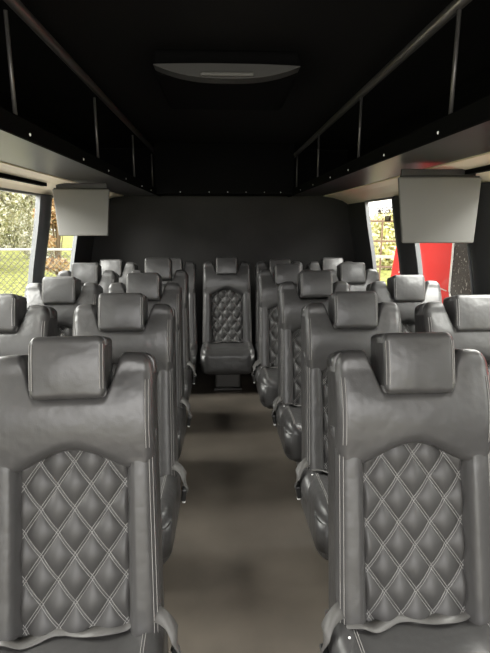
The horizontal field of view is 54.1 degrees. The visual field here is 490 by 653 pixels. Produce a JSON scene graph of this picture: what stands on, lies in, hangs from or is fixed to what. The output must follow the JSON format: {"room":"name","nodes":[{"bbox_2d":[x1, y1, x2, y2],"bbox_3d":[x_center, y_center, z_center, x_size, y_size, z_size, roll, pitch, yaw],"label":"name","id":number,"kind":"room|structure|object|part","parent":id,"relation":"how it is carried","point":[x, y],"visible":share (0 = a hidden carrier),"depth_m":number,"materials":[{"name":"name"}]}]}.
{"room":"vehicle interior","nodes":[
{"label":"vehicle interior","id":0,"kind":"room"},
{"bbox_2d":[74,236,93,262],"bbox_3d":[-1.479,-0.048,2.161,0.154,2.320,6.180,-1,12,-3],"label":"wall","id":1,"kind":"structure","parent":0,"point":[84,247],"depth_m":4.83,"materials":[{"name":"grey plastic"}]},
{"bbox_2d":[0,187,40,283],"bbox_3d":[-1.520,-0.448,3.113,0.164,0.848,0.838,-1,12,-3],"label":"window","id":2,"kind":"structure","parent":1,"relation":"in","point":[38,196],"depth_m":3.47,"materials":[{"name":"white plastic"}]},
{"bbox_2d":[33,194,51,283],"bbox_3d":[-1.520,-0.559,3.626,0.160,0.840,0.208,-1,12,-3],"label":"trim","id":3,"kind":"structure","parent":1,"relation":"attached to","point":[45,212],"depth_m":3.56,"materials":[{"name":"grey plastic"}]},
{"bbox_2d":[44,196,77,276],"bbox_3d":[-1.568,-0.664,4.113,0.164,0.848,0.788,-1,12,-3],"label":"window","id":4,"kind":"structure","parent":1,"relation":"in","point":[72,260],"depth_m":4.48,"materials":[{"name":"white plastic"}]},
{"bbox_2d":[0,161,123,198],"bbox_3d":[-1.267,-0.690,2.033,0.270,0.100,6.180,-1,12,-3],"label":"trim","id":5,"kind":"structure","parent":1,"relation":"attached to","point":[15,177],"depth_m":2.89,"materials":[{"name":"beige plastic"}]},
{"bbox_2d":[0,0,160,196],"bbox_3d":[-1.063,-0.943,1.983,0.667,0.475,6.170,-1,12,-3],"label":"luggage rack","id":6,"kind":"object","parent":1,"relation":"attached to","point":[29,140],"visible":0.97,"depth_m":2.25,"materials":[{"name":"black metal"}]},
{"bbox_3d":[-1.381,-0.957,1.964,0.030,0.440,6.170,-1,12,-3],"label":"panel","id":7,"kind":"part","parent":6,"relation":"part of","materials":[{"name":"black plastic"}]},
{"bbox_2d":[0,130,156,195],"bbox_3d":[-0.942,-0.747,2.031,0.380,0.049,6.170,-1,12,-3],"label":"shelf","id":8,"kind":"object","parent":6,"relation":"attached to","point":[15,149],"depth_m":2.38,"materials":[{"name":"black plastic"}]},
{"bbox_2d":[52,183,109,235],"bbox_3d":[-1.139,-0.817,3.359,0.389,0.358,0.069,-1,12,-3],"label":"monitor","id":9,"kind":"object","parent":6,"relation":"attached to","point":[81,209],"visible":0.92,"depth_m":3.34,"materials":[{"name":"grey plastic"}]},
{"bbox_2d":[91,148,355,363],"bbox_3d":[-0.220,-0.720,5.272,2.960,2.320,0.060,-1,12,-3],"label":"wall","id":10,"kind":"structure","parent":0,"point":[199,230],"depth_m":5.17,"materials":[{"name":"black plastic"}]},
{"bbox_2d":[99,148,347,187],"bbox_3d":[-0.218,-1.635,5.031,2.600,0.419,0.010,-1,12,-3],"label":"trim","id":11,"kind":"structure","parent":10,"relation":"attached to","point":[122,159],"depth_m":5.02,"materials":[{"name":"black plastic"}]},
{"bbox_2d":[154,142,294,195],"bbox_3d":[-0.204,-1.569,4.838,1.350,0.473,0.412,-1,12,-3],"label":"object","id":12,"kind":"structure","parent":10,"relation":"attached to","point":[181,168],"depth_m":4.64,"materials":[{"name":"black plastic"}]},
{"bbox_2d":[0,0,489,149],"bbox_3d":[-0.075,-1.241,2.002,2.740,0.080,6.240,-1,12,-3],"label":"ceiling","id":13,"kind":"structure","parent":0,"point":[341,45],"depth_m":2.22,"materials":[{"name":"black"}]},
{"bbox_2d":[152,49,300,109],"bbox_3d":[-0.094,-1.216,2.419,0.660,0.145,0.795,-1,12,-3],"label":"ceiling vent","id":14,"kind":"object","parent":13,"relation":"in","point":[187,79],"visible":1,"depth_m":2.13,"materials":[{"name":"grey plastic"}]},
{"bbox_2d":[153,63,300,83],"bbox_3d":[-0.077,-1.102,2.093,0.630,0.059,0.080,-1,12,-3],"label":"grille","id":15,"kind":"object","parent":14,"relation":"attached to","point":[217,73],"depth_m":2.06,"materials":[{"name":"grey plastic"}]},
{"bbox_2d":[163,364,328,652],"bbox_3d":[-0.075,1.105,2.509,2.980,0.080,6.240,-1,12,-3],"label":"floor","id":16,"kind":"structure","parent":0,"point":[244,571],"depth_m":2.40,"materials":[{"name":"plastic"}]},
{"bbox_2d":[0,294,57,356],"bbox_3d":[-1.156,0.500,2.161,0.510,1.248,0.712,-1,12,-3],"label":"seat","id":17,"kind":"object","parent":16,"relation":"on","point":[19,324],"visible":0.21,"depth_m":2.23,"materials":[{"name":"grey leather"}]},
{"bbox_2d":[24,277,102,335],"bbox_3d":[-1.176,0.326,3.003,0.510,1.234,0.712,-1,12,-3],"label":"seat","id":18,"kind":"object","parent":16,"relation":"on","point":[63,294],"visible":0.12,"depth_m":3.06,"materials":[{"name":"grey leather"}]},
{"bbox_3d":[-1.182,0.247,3.104,0.316,0.572,0.173,-1,12,-3],"label":"quilted panel","id":19,"kind":"part","parent":18,"relation":"part of","materials":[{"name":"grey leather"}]},
{"bbox_2d":[57,263,118,292],"bbox_3d":[-1.286,0.140,3.818,0.510,1.253,0.712,-1,12,-3],"label":"seat","id":20,"kind":"object","parent":16,"relation":"on","point":[86,272],"visible":0.12,"depth_m":3.87,"materials":[{"name":"grey leather"}]},
{"bbox_2d":[0,336,180,652],"bbox_3d":[-0.463,0.682,1.313,0.563,1.252,0.712,-1,12,-6],"label":"seat","id":21,"kind":"object","parent":16,"relation":"on","point":[81,561],"visible":1,"depth_m":1.39,"materials":[{"name":"grey leather"}]},
{"bbox_3d":[-0.500,0.613,1.413,0.316,0.572,0.173,-1,12,-6],"label":"quilted panel","id":22,"kind":"part","parent":21,"relation":"part of","materials":[{"name":"grey leather"}]},
{"bbox_3d":[-0.504,0.624,1.452,0.496,0.615,0.288,-1,12,-6],"label":"backrest","id":23,"kind":"part","parent":21,"relation":"part of","materials":[{"name":"grey leather"}]},
{"bbox_2d":[0,628,167,652],"bbox_3d":[-0.479,1.028,1.282,0.510,0.270,0.509,-1,12,-6],"label":"seat cushion","id":24,"kind":"object","parent":21,"relation":"on","point":[19,640],"depth_m":1.37,"materials":[{"name":"grey leather"}]},
{"bbox_2d":[91,259,137,284],"bbox_3d":[-1.311,-0.025,4.662,0.510,1.219,0.712,-1,12,-3],"label":"seat","id":25,"kind":"object","parent":16,"relation":"on","point":[116,265],"visible":0.13,"depth_m":4.71,"materials":[{"name":"grey leather"}]},
{"bbox_2d":[72,293,188,563],"bbox_3d":[-0.545,0.494,2.189,0.563,1.248,0.712,-1,12,-3],"label":"seat","id":26,"kind":"object","parent":16,"relation":"on","point":[123,318],"visible":0.38,"depth_m":2.25,"materials":[{"name":"grey leather"}]},
{"bbox_3d":[-0.579,0.434,2.329,0.496,0.615,0.288,-1,12,-3],"label":"backrest","id":27,"kind":"part","parent":26,"relation":"part of","materials":[{"name":"grey leather"}]},
{"bbox_2d":[160,473,180,563],"bbox_3d":[-0.567,0.839,2.159,0.510,0.270,0.509,-1,12,-3],"label":"seat cushion","id":28,"kind":"object","parent":26,"relation":"on","point":[170,483],"depth_m":2.06,"materials":[{"name":"grey leather"}]},
{"bbox_2d":[108,273,191,458],"bbox_3d":[-0.620,0.309,3.026,0.563,1.256,0.712,-1,12,-3],"label":"seat","id":29,"kind":"object","parent":16,"relation":"on","point":[148,284],"visible":0.21,"depth_m":3.10,"materials":[{"name":"grey leather"}]},
{"bbox_3d":[-0.654,0.253,3.167,0.496,0.615,0.288,-1,12,-3],"label":"backrest","id":30,"kind":"part","parent":29,"relation":"part of","materials":[{"name":"grey leather"}]},
{"bbox_2d":[177,407,185,458],"bbox_3d":[-0.642,0.658,2.997,0.510,0.270,0.509,-1,12,-3],"label":"seat cushion","id":31,"kind":"object","parent":29,"relation":"on","point":[181,411],"depth_m":2.95,"materials":[{"name":"grey leather"}]},
{"bbox_2d":[131,258,196,406],"bbox_3d":[-0.674,0.115,3.842,0.563,1.292,0.712,-1,12,-3],"label":"seat","id":32,"kind":"object","parent":16,"relation":"on","point":[163,266],"visible":0.23,"depth_m":3.92,"materials":[{"name":"grey leather"}]},
{"bbox_3d":[-0.708,0.076,3.986,0.496,0.615,0.288,-1,12,-3],"label":"backrest","id":33,"kind":"part","parent":32,"relation":"part of","materials":[{"name":"grey leather"}]},
{"bbox_2d":[184,368,191,406],"bbox_3d":[-0.696,0.481,3.816,0.510,0.270,0.509,-1,12,-3],"label":"seat cushion","id":34,"kind":"object","parent":32,"relation":"on","point":[187,371],"depth_m":3.72,"materials":[{"name":"grey leather"}]},
{"bbox_2d":[162,258,198,373],"bbox_3d":[-0.722,-0.036,4.688,0.510,1.229,0.712,-1,12,-3],"label":"seat","id":35,"kind":"object","parent":16,"relation":"on","point":[177,263],"visible":0.16,"depth_m":4.76,"materials":[{"name":"grey leather"}]},
{"bbox_3d":[-0.729,-0.106,4.827,0.496,0.615,0.288,-1,12,-3],"label":"backrest","id":36,"kind":"part","parent":35,"relation":"part of","materials":[{"name":"grey leather"}]},
{"bbox_2d":[190,342,198,373],"bbox_3d":[-0.717,0.299,4.657,0.510,0.270,0.509,-1,12,-3],"label":"seat cushion","id":37,"kind":"object","parent":35,"relation":"on","point":[194,347],"depth_m":4.49,"materials":[{"name":"grey leather"}]},
{"bbox_2d":[200,257,254,389],"bbox_3d":[-0.175,-0.046,4.712,0.510,1.239,0.712,-1,12,-3],"label":"seat","id":38,"kind":"object","parent":16,"relation":"on","point":[227,350],"visible":1,"depth_m":4.77,"materials":[{"name":"grey leather"}]},
{"bbox_3d":[-0.180,-0.122,4.814,0.316,0.572,0.173,-1,12,-3],"label":"quilted panel","id":39,"kind":"part","parent":38,"relation":"part of","materials":[{"name":"grey leather"}]},
{"bbox_3d":[-0.182,-0.111,4.852,0.496,0.615,0.288,-1,12,-3],"label":"backrest","id":40,"kind":"part","parent":38,"relation":"part of","materials":[{"name":"grey leather"}]},
{"bbox_2d":[200,342,254,373],"bbox_3d":[-0.170,0.293,4.682,0.510,0.270,0.509,-1,12,-3],"label":"seat cushion","id":41,"kind":"object","parent":38,"relation":"on","point":[215,357],"depth_m":4.45,"materials":[{"name":"grey leather"}]},
{"bbox_2d":[254,259,302,361],"bbox_3d":[0.357,-0.040,4.739,0.510,1.215,0.712,-1,12,-3],"label":"seat","id":42,"kind":"object","parent":16,"relation":"on","point":[261,265],"visible":0.16,"depth_m":4.81,"materials":[{"name":"grey leather"}]},
{"bbox_2d":[254,343,256,361],"bbox_3d":[0.362,0.288,4.706,0.510,0.270,0.509,-1,12,-3],"label":"seat cushion","id":43,"kind":"object","parent":42,"relation":"on","point":[255,346],"depth_m":4.75,"materials":[{"name":"grey leather"}]},
{"bbox_3d":[0.350,-0.116,4.877,0.496,0.615,0.288,-1,12,-3],"label":"backrest","id":44,"kind":"part","parent":42,"relation":"part of","materials":[{"name":"grey leather"}]},
{"bbox_2d":[251,264,309,426],"bbox_3d":[0.333,0.130,3.894,0.563,1.241,0.712,-1,12,-3],"label":"seat","id":45,"kind":"object","parent":16,"relation":"on","point":[265,376],"visible":0.43,"depth_m":3.95,"materials":[{"name":"grey leather"}]},
{"bbox_3d":[0.352,0.066,4.035,0.496,0.615,0.288,-1,12,-3],"label":"backrest","id":46,"kind":"part","parent":45,"relation":"part of","materials":[{"name":"grey leather"}]},
{"bbox_2d":[256,367,277,407],"bbox_3d":[0.364,0.470,3.865,0.510,0.270,0.509,-1,12,-3],"label":"seat cushion","id":47,"kind":"object","parent":45,"relation":"on","point":[266,377],"depth_m":3.64,"materials":[{"name":"grey leather"}]},
{"bbox_3d":[0.354,0.054,3.997,0.316,0.572,0.173,-1,12,-3],"label":"quilted panel","id":48,"kind":"part","parent":45,"relation":"part of","materials":[{"name":"grey leather"}]},
{"bbox_2d":[271,270,349,465],"bbox_3d":[0.449,0.294,3.075,0.563,1.266,0.712,-1,12,-3],"label":"seat","id":49,"kind":"object","parent":16,"relation":"on","point":[314,286],"visible":0.41,"depth_m":3.13,"materials":[{"name":"grey leather"}]},
{"bbox_3d":[0.469,0.242,3.219,0.496,0.615,0.288,-1,12,-3],"label":"backrest","id":50,"kind":"part","parent":49,"relation":"part of","materials":[{"name":"grey leather"}]},
{"bbox_2d":[276,405,301,460],"bbox_3d":[0.481,0.647,3.048,0.510,0.270,0.509,-1,12,-3],"label":"seat cushion","id":51,"kind":"object","parent":49,"relation":"on","point":[288,417],"depth_m":2.84,"materials":[{"name":"grey leather"}]},
{"bbox_3d":[0.470,0.231,3.180,0.316,0.572,0.173,-1,12,-3],"label":"quilted panel","id":52,"kind":"part","parent":49,"relation":"part of","materials":[{"name":"grey leather"}]},
{"bbox_2d":[307,257,351,274],"bbox_3d":[0.891,-0.052,4.762,0.510,1.229,0.712,-1,12,-3],"label":"seat","id":53,"kind":"object","parent":16,"relation":"on","point":[326,263],"visible":0.09,"depth_m":4.81,"materials":[{"name":"grey leather"}]},
{"bbox_2d":[294,291,401,559],"bbox_3d":[0.512,0.484,2.238,0.563,1.248,0.712,-1,12,-3],"label":"seat","id":54,"kind":"object","parent":16,"relation":"on","point":[354,317],"visible":0.27,"depth_m":2.29,"materials":[{"name":"grey leather"}]},
{"bbox_3d":[0.531,0.423,2.380,0.496,0.615,0.288,-1,12,-3],"label":"backrest","id":55,"kind":"part","parent":54,"relation":"part of","materials":[{"name":"grey leather"}]},
{"bbox_2d":[300,472,328,559],"bbox_3d":[0.543,0.828,2.210,0.510,0.270,0.509,-1,12,-3],"label":"seat cushion","id":56,"kind":"object","parent":54,"relation":"on","point":[314,496],"depth_m":2.09,"materials":[{"name":"grey leather"}]},
{"bbox_3d":[0.533,0.412,2.341,0.316,0.572,0.173,-1,12,-3],"label":"quilted panel","id":57,"kind":"part","parent":54,"relation":"part of","materials":[{"name":"grey leather"}]},
{"bbox_2d":[327,262,378,290],"bbox_3d":[0.902,0.120,3.919,0.510,1.248,0.712,-1,12,-3],"label":"seat","id":58,"kind":"object","parent":16,"relation":"on","point":[354,274],"visible":0.09,"depth_m":3.97,"materials":[{"name":"grey leather"}]},
{"bbox_2d":[366,275,441,332],"bbox_3d":[1.089,0.303,3.107,0.510,1.234,0.712,-1,12,-3],"label":"seat","id":59,"kind":"object","parent":16,"relation":"on","point":[407,291],"visible":0.26,"depth_m":3.16,"materials":[{"name":"grey leather"}]},
{"bbox_3d":[1.084,0.225,3.208,0.316,0.572,0.173,-1,12,-3],"label":"quilted panel","id":60,"kind":"part","parent":59,"relation":"part of","materials":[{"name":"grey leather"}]},
{"bbox_2d":[319,332,489,652],"bbox_3d":[0.494,0.672,1.356,0.563,1.252,0.712,-1,12,-3],"label":"seat","id":61,"kind":"object","parent":16,"relation":"on","point":[409,428],"visible":1,"depth_m":1.43,"materials":[{"name":"grey leather"}]},
{"bbox_2d":[325,609,489,652],"bbox_3d":[0.526,1.019,1.328,0.510,0.270,0.509,-1,12,-3],"label":"seat cushion","id":62,"kind":"object","parent":61,"relation":"on","point":[378,630],"depth_m":1.40,"materials":[{"name":"grey leather"}]},
{"bbox_3d":[0.514,0.614,1.498,0.496,0.615,0.288,-1,12,-3],"label":"backrest","id":63,"kind":"part","parent":61,"relation":"part of","materials":[{"name":"grey leather"}]},
{"bbox_3d":[0.515,0.603,1.460,0.316,0.572,0.173,-1,12,-3],"label":"quilted panel","id":64,"kind":"part","parent":61,"relation":"part of","materials":[{"name":"grey leather"}]},
{"bbox_2d":[414,294,489,380],"bbox_3d":[1.127,0.487,2.268,0.510,1.229,0.712,-1,12,-3],"label":"seat","id":65,"kind":"object","parent":16,"relation":"on","point":[466,318],"visible":0.23,"depth_m":2.32,"materials":[{"name":"grey leather"}]},
{"bbox_2d":[348,202,372,270],"bbox_3d":[1.332,-0.076,2.291,0.154,2.320,6.180,-1,12,-3],"label":"wall","id":66,"kind":"structure","parent":0,"point":[357,215],"depth_m":4.91,"materials":[{"name":"grey plastic"}]},
{"bbox_2d":[365,197,400,274],"bbox_3d":[1.228,-0.696,4.262,0.164,0.848,0.748,-1,12,-3],"label":"window","id":67,"kind":"structure","parent":66,"relation":"in","point":[387,218],"depth_m":4.47,"materials":[{"name":"white plastic"}]},
{"bbox_2d":[288,0,489,196],"bbox_3d":[0.922,-0.963,2.074,0.657,0.475,6.170,-1,12,-3],"label":"luggage rack","id":68,"kind":"object","parent":66,"relation":"attached to","point":[455,126],"visible":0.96,"depth_m":2.22,"materials":[{"name":"black metal"}]},
{"bbox_2d":[293,121,489,195],"bbox_3d":[0.801,-0.764,2.111,0.370,0.049,6.170,-1,12,-3],"label":"shelf","id":69,"kind":"object","parent":68,"relation":"attached to","point":[371,167],"depth_m":2.23,"materials":[{"name":"black"}]},
{"bbox_3d":[1.236,-0.983,2.085,0.030,0.440,6.170,-1,12,-3],"label":"panel","id":70,"kind":"part","parent":68,"relation":"part of","materials":[{"name":"black"}]},
{"bbox_2d":[398,169,481,242],"bbox_3d":[0.965,-0.601,2.401,0.419,0.360,0.069,-1,12,-3],"label":"monitor","id":71,"kind":"object","parent":68,"relation":"attached to","point":[436,205],"visible":0.92,"depth_m":2.38,"materials":[{"name":"grey plastic"}]},
{"bbox_2d":[393,195,417,274],"bbox_3d":[1.230,-0.579,3.719,0.160,0.840,0.358,-1,12,-3],"label":"trim","id":72,"kind":"structure","parent":66,"relation":"attached to","point":[407,255],"depth_m":3.69,"materials":[{"name":"grey plastic"}]},
{"bbox_2d":[323,152,489,203],"bbox_3d":[1.121,-0.714,2.143,0.270,0.100,6.180,-1,12,-3],"label":"trim","id":73,"kind":"structure","parent":66,"relation":"attached to","point":[479,165],"depth_m":3.39,"materials":[{"name":"beige plastic"}]},
{"bbox_2d":[414,243,473,294],"bbox_3d":[1.282,-0.457,3.154,0.164,0.848,0.798,-1,12,-3],"label":"window","id":74,"kind":"structure","parent":66,"relation":"in","point":[416,245],"depth_m":3.51,"materials":[{"name":"white plastic"}]},
{"bbox_2d":[469,182,489,294],"bbox_3d":[1.283,-0.342,2.620,0.160,0.840,0.288,-1,12,-3],"label":"trim","id":75,"kind":"structure","parent":66,"relation":"attached to","point":[480,247],"depth_m":2.56,"materials":[{"name":"grey plastic"}]},
{"label":"outside","id":76,"kind":"structure","parent":0,"visible":0},
{"bbox_2d":[0,236,391,295],"bbox_3d":[-1.413,-4.016,29.791,120.000,0.100,120.000,-1,12,-3],"label":"ground","id":77,"kind":"structure","parent":76,"point":[67,242],"depth_m":23.84,"materials":[{"name":"plant"}]},
{"bbox_2d":[0,191,25,258],"bbox_3d":[-13.896,-6.125,23.634,5.932,6.870,5.718,-1,12,-3],"label":"shrub","id":78,"kind":"object","parent":77,"relation":"on","point":[9,201],"visible":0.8,"depth_m":23.80,"materials":[{"name":"green plant"}]},
{"bbox_2d":[0,206,52,247],"bbox_3d":[-20.136,-12.291,43.419,7.067,10.688,8.074,-1,12,-3],"label":"shrub","id":79,"kind":"object","parent":77,"relation":"on","point":[15,232],"visible":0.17,"depth_m":42.20,"materials":[{"name":"green plant"}]},
{"bbox_2d":[0,248,71,294],"bbox_3d":[-5.157,-0.278,7.604,5.475,1.970,0.088,0,12,2],"label":"fence","id":80,"kind":"object","parent":77,"relation":"on","point":[1,249],"visible":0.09,"depth_m":7.37,"materials":[{"name":"grey metal"}]},
{"bbox_3d":[-5.157,-1.187,7.381,5.415,0.036,0.036,0,12,2],"label":"rail","id":81,"kind":"part","parent":80,"relation":"part of","materials":[{"name":"grey metal"}]},
{"bbox_2d":[14,194,60,257],"bbox_3d":[-13.072,-8.509,32.286,5.054,7.974,5.701,-1,12,-3],"label":"shrub","id":82,"kind":"object","parent":77,"relation":"on","point":[26,235],"visible":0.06,"depth_m":31.70,"materials":[{"name":"green plant"}]},
{"bbox_2d":[30,198,69,275],"bbox_3d":[-7.898,-4.845,20.014,1.459,5.669,1.869,3,13,14],"label":"shrub","id":83,"kind":"object","parent":77,"relation":"on","point":[51,242],"visible":0.19,"depth_m":20.15,"materials":[{"name":"beige plant"}]},
{"bbox_3d":[-7.942,-4.660,20.131,0.751,5.258,0.908,-1,12,-3],"label":"stem","id":84,"kind":"part","parent":83,"relation":"part of","materials":[{"name":"brown plant"}]},
{"bbox_2d":[370,210,395,269],"bbox_3d":[6.825,-4.485,24.974,3.566,3.254,3.434,-1,12,-3],"label":"shrub","id":85,"kind":"object","parent":77,"relation":"on","point":[388,248],"visible":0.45,"depth_m":23.98,"materials":[{"name":"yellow plant"}]},
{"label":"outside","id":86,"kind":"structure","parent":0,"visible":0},
{"bbox_3d":[-0.641,1.630,3.394,13.000,0.020,22.000,-1,12,-3],"label":"pavement","id":87,"kind":"object","parent":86,"visible":0},
{"bbox_2d":[370,218,395,280],"bbox_3d":[3.596,-0.877,8.882,3.090,2.600,0.090,4,13,17],"label":"gate","id":88,"kind":"object","parent":87,"relation":"on","point":[380,256],"visible":0.05,"depth_m":9.04,"materials":[{"name":"brown wood"}]},
{"bbox_3d":[3.590,-1.254,8.780,3.000,0.060,0.040,4,13,17],"label":"cross rail","id":89,"kind":"part","parent":88,"relation":"part of","materials":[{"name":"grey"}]},
{"bbox_2d":[391,243,470,302],"bbox_3d":[3.011,-0.087,4.874,1.835,2.750,4.165,-1,12,-3],"label":"van","id":90,"kind":"object","parent":87,"relation":"on","point":[447,264],"visible":0.13,"depth_m":5.04,"materials":[{"name":"red paint"}]},
{"bbox_3d":[2.151,-0.562,4.090,0.026,0.952,1.646,-1,12,-3],"label":"window trim","id":91,"kind":"part","parent":90,"relation":"part of","materials":[{"name":"grey"}]}
]}

